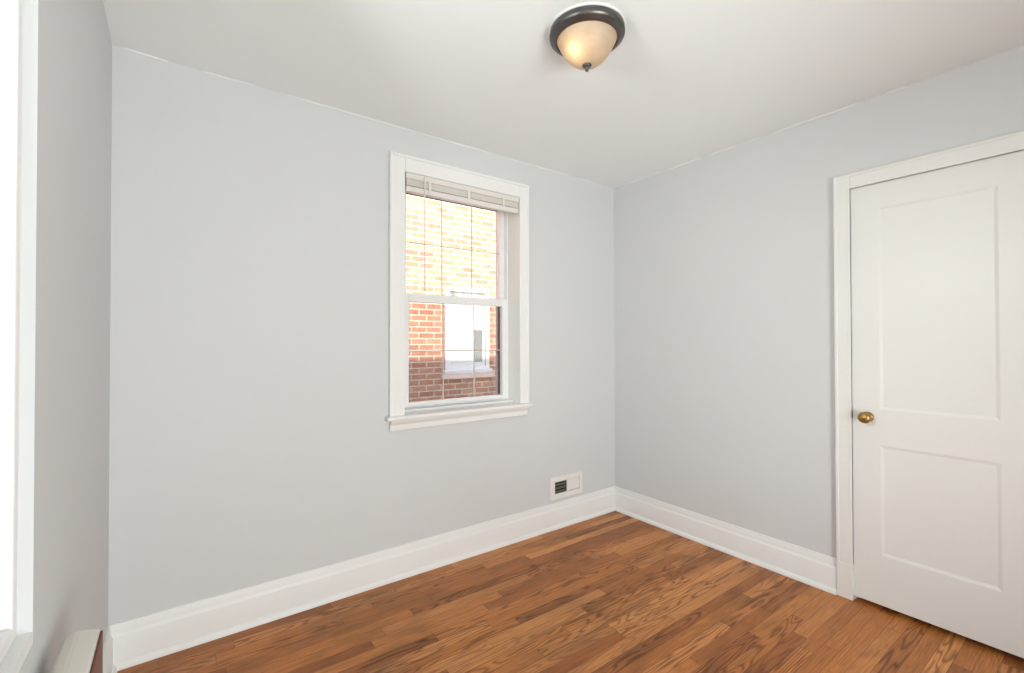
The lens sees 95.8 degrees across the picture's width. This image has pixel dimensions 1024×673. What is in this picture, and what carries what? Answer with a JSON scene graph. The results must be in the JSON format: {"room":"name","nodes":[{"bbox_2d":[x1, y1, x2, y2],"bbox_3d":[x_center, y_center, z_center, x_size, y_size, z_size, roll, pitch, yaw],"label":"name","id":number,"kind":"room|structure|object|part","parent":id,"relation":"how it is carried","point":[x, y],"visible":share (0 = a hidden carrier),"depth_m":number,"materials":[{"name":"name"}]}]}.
{"room":"empty bedroom","nodes":[
{"label":"empty bedroom","id":0,"kind":"room"},
{"bbox_2d":[16,0,111,672],"bbox_3d":[-0.572,0.057,0.254,0.220,2.440,3.686,0,-1,-36],"label":"wall","id":1,"kind":"structure","parent":0,"point":[64,417],"depth_m":1.05,"materials":[{"name":"grey paint"}]},
{"bbox_2d":[0,0,31,672],"bbox_3d":[-0.674,-0.218,0.395,0.220,1.528,0.930,0,-1,-36],"label":"window","id":2,"kind":"structure","parent":1,"relation":"in","point":[14,649],"depth_m":0.80,"materials":[{"name":"white paint"}]},
{"bbox_3d":[-0.654,-0.229,0.410,0.130,1.506,0.930,0,-1,-36],"label":"frame","id":3,"kind":"part","parent":2,"relation":"part of","materials":[{"name":"white plastic"}]},
{"bbox_3d":[-0.673,0.535,0.388,0.220,0.022,0.930,0,-1,-36],"label":"sill","id":4,"kind":"part","parent":2,"relation":"part of","materials":[{"name":"white paint"}]},
{"bbox_2d":[103,625,116,672],"bbox_3d":[-0.469,1.191,0.316,0.031,0.173,3.686,0,-1,-36],"label":"baseboard","id":5,"kind":"structure","parent":1,"relation":"attached to","point":[108,667],"depth_m":1.72,"materials":[{"name":"white paint"}]},
{"bbox_2d":[108,45,614,624],"bbox_3d":[-0.464,0.082,2.757,3.350,2.440,0.230,0,-1,-36],"label":"wall","id":6,"kind":"structure","parent":0,"point":[251,443],"depth_m":2.17,"materials":[{"name":"grey paint"}]},
{"bbox_2d":[122,47,599,184],"bbox_3d":[-0.443,-1.137,2.641,2.736,0.013,0.012,0,-1,-36],"label":"caulk","id":7,"kind":"structure","parent":6,"relation":"attached to","point":[130,50],"depth_m":2.36,"materials":[{"name":"white paint"}]},
{"bbox_2d":[109,486,614,670],"bbox_3d":[-0.385,1.214,2.641,2.910,0.173,0.031,0,-1,-36],"label":"baseboard","id":8,"kind":"structure","parent":6,"relation":"attached to","point":[142,639],"depth_m":2.26,"materials":[{"name":"white paint"}]},
{"bbox_2d":[385,151,531,431],"bbox_3d":[-0.340,-0.238,2.819,0.969,1.495,0.278,0,-1,-36],"label":"window","id":9,"kind":"structure","parent":6,"relation":"in","point":[511,302],"depth_m":2.82,"materials":[{"name":"white paint"}]},
{"bbox_3d":[-0.390,-0.222,2.912,0.795,1.370,0.017,0,-1,-36],"label":"frame","id":10,"kind":"part","parent":9,"relation":"part of","materials":[{"name":"white wood"}]},
{"bbox_3d":[-0.358,-0.545,2.896,0.739,0.680,0.030,0,-1,-36],"label":"sash","id":11,"kind":"part","parent":9,"relation":"part of","materials":[{"name":"white plastic"}]},
{"bbox_3d":[-0.334,0.079,2.861,0.749,0.653,0.040,0,-1,-36],"label":"sash","id":12,"kind":"part","parent":9,"relation":"part of","materials":[{"name":"white plastic"}]},
{"bbox_3d":[-0.348,-0.234,2.855,0.785,1.327,0.125,0,-1,-36],"label":"frame","id":13,"kind":"part","parent":9,"relation":"part of","materials":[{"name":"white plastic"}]},
{"bbox_2d":[405,172,518,291],"bbox_3d":[-0.274,-0.573,2.760,0.773,0.648,0.055,0,-1,-36],"label":"window blind","id":14,"kind":"object","parent":9,"relation":"attached to","point":[415,184],"visible":0.84,"depth_m":2.71,"materials":[{"name":"white plastic"}]},
{"bbox_3d":[-0.279,-0.810,2.769,0.769,0.031,0.038,0,-1,-36],"label":"rail","id":15,"kind":"part","parent":14,"relation":"part of","materials":[{"name":"white plastic"}]},
{"bbox_2d":[550,471,581,500],"bbox_3d":[0.380,1.036,3.214,0.300,0.150,0.010,0,-1,-36],"label":"air vent","id":16,"kind":"object","parent":6,"relation":"in","point":[571,484],"visible":1,"depth_m":3.21,"materials":[{"name":"metal"}]},
{"bbox_3d":[0.436,1.036,3.259,0.107,0.074,0.002,0,-1,-36],"label":"damper plate","id":17,"kind":"part","parent":16,"relation":"part of","materials":[{"name":"metal"}]},
{"bbox_2d":[103,0,1023,187],"bbox_3d":[0.892,-1.215,1.294,3.960,0.120,4.216,0,-1,-36],"label":"ceiling","id":18,"kind":"structure","parent":0,"point":[686,81],"depth_m":1.92,"materials":[{"name":"paint"}]},
{"bbox_2d":[549,2,625,71],"bbox_3d":[0.281,-1.070,1.733,0.284,0.158,0.284,0,-1,-36],"label":"ceiling light","id":19,"kind":"object","parent":18,"relation":"attached to","point":[585,34],"visible":1,"depth_m":1.66,"materials":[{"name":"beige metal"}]},
{"bbox_3d":[0.281,-1.063,1.733,0.222,0.094,0.222,0,-1,-36],"label":"lamp shade","id":20,"kind":"part","parent":19,"relation":"part of","materials":[{"name":"white glass"}]},
{"bbox_3d":[0.281,-1.147,1.734,0.284,0.004,0.284,0,-1,-36],"label":"ceiling plate","id":21,"kind":"part","parent":19,"relation":"part of","materials":[{"name":"brown metal"}]},
{"bbox_2d":[117,511,1023,672],"bbox_3d":[0.896,1.345,1.268,3.960,0.120,4.216,0,-1,-36],"label":"floor","id":22,"kind":"structure","parent":0,"point":[612,592],"depth_m":2.06,"materials":[{"name":"brown wood"}]},
{"bbox_2d":[51,629,102,672],"bbox_3d":[-0.666,0.941,0.649,0.065,0.679,0.750,0,-1,-36],"label":"heater cover","id":23,"kind":"object","parent":22,"relation":"on","point":[81,651],"visible":1,"depth_m":0.89,"materials":[{"name":"white metal"}]},
{"bbox_2d":[614,45,1023,557],"bbox_3d":[1.919,0.071,2.074,0.130,2.440,3.686,0,-1,-36],"label":"wall","id":24,"kind":"structure","parent":0,"point":[724,340],"depth_m":2.67,"materials":[{"name":"grey paint"}]},
{"bbox_2d":[615,486,836,594],"bbox_3d":[1.200,1.214,2.912,0.031,0.173,1.464,0,-1,-36],"label":"baseboard","id":25,"kind":"structure","parent":24,"relation":"attached to","point":[812,568],"depth_m":2.73,"materials":[{"name":"white paint"}]},
{"bbox_2d":[625,87,904,184],"bbox_3d":[1.325,-1.139,2.783,0.011,0.012,1.640,0,-1,-36],"label":"caulk","id":26,"kind":"structure","parent":24,"relation":"attached to","point":[902,87],"depth_m":2.54,"materials":[{"name":"white paint"}]},
{"bbox_2d":[833,131,1023,657],"bbox_3d":[1.887,0.243,2.054,0.204,2.096,0.751,0,-1,-36],"label":"door","id":27,"kind":"structure","parent":24,"relation":"in","point":[929,249],"depth_m":2.03,"materials":[{"name":"white paint"}]},
{"bbox_3d":[1.688,0.386,2.208,0.066,0.055,0.055,0,-1,-36],"label":"knob","id":28,"kind":"part","parent":27,"relation":"part of","materials":[{"name":"gold metal"}]},
{"bbox_3d":[1.869,-0.136,2.042,0.026,0.963,0.399,0,-1,-36],"label":"panel","id":29,"kind":"part","parent":27,"relation":"part of","materials":[{"name":"white paint"}]},
{"bbox_3d":[1.871,0.773,2.033,0.026,0.522,0.399,0,-1,-36],"label":"panel","id":30,"kind":"part","parent":27,"relation":"part of","materials":[{"name":"white paint"}]},
{"label":"outside","id":31,"kind":"structure","parent":0,"visible":0},
{"bbox_3d":[0.438,1.975,2.775,28.000,0.150,28.000,0,-1,-36],"label":"ground","id":32,"kind":"structure","parent":31,"visible":0},
{"bbox_2d":[406,194,495,401],"bbox_3d":[0.666,-1.452,7.576,14.000,6.800,0.350,0,-1,-36],"label":"brick house","id":33,"kind":"structure","parent":32,"relation":"on","point":[425,319],"depth_m":6.32,"materials":[{"name":"brick"}]},
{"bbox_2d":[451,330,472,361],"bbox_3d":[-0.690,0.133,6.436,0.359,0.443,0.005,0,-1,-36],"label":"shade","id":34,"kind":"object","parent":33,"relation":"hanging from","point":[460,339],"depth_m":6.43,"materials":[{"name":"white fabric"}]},
{"bbox_3d":[-0.644,-0.349,6.499,0.514,0.452,0.005,0,-1,-36],"label":"pane","id":35,"kind":"part","parent":33,"relation":"part of","materials":[{"name":"white glass"}]},
{"bbox_3d":[-0.648,-0.354,6.505,0.594,0.532,0.028,0,-1,-36],"label":"sash","id":36,"kind":"part","parent":33,"relation":"part of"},
{"bbox_3d":[-0.635,0.136,6.483,0.514,0.458,0.005,0,-1,-36],"label":"pane","id":37,"kind":"part","parent":33,"relation":"part of","materials":[{"name":"white glass"}]},
{"bbox_3d":[-0.633,0.145,6.481,0.594,0.548,0.019,0,-1,-36],"label":"sash","id":38,"kind":"part","parent":33,"relation":"part of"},
{"bbox_3d":[-0.621,0.541,6.461,0.834,0.075,0.095,0,-1,-36],"label":"brick sill","id":39,"kind":"part","parent":33,"relation":"part of","materials":[{"name":"white stone"}]}
]}

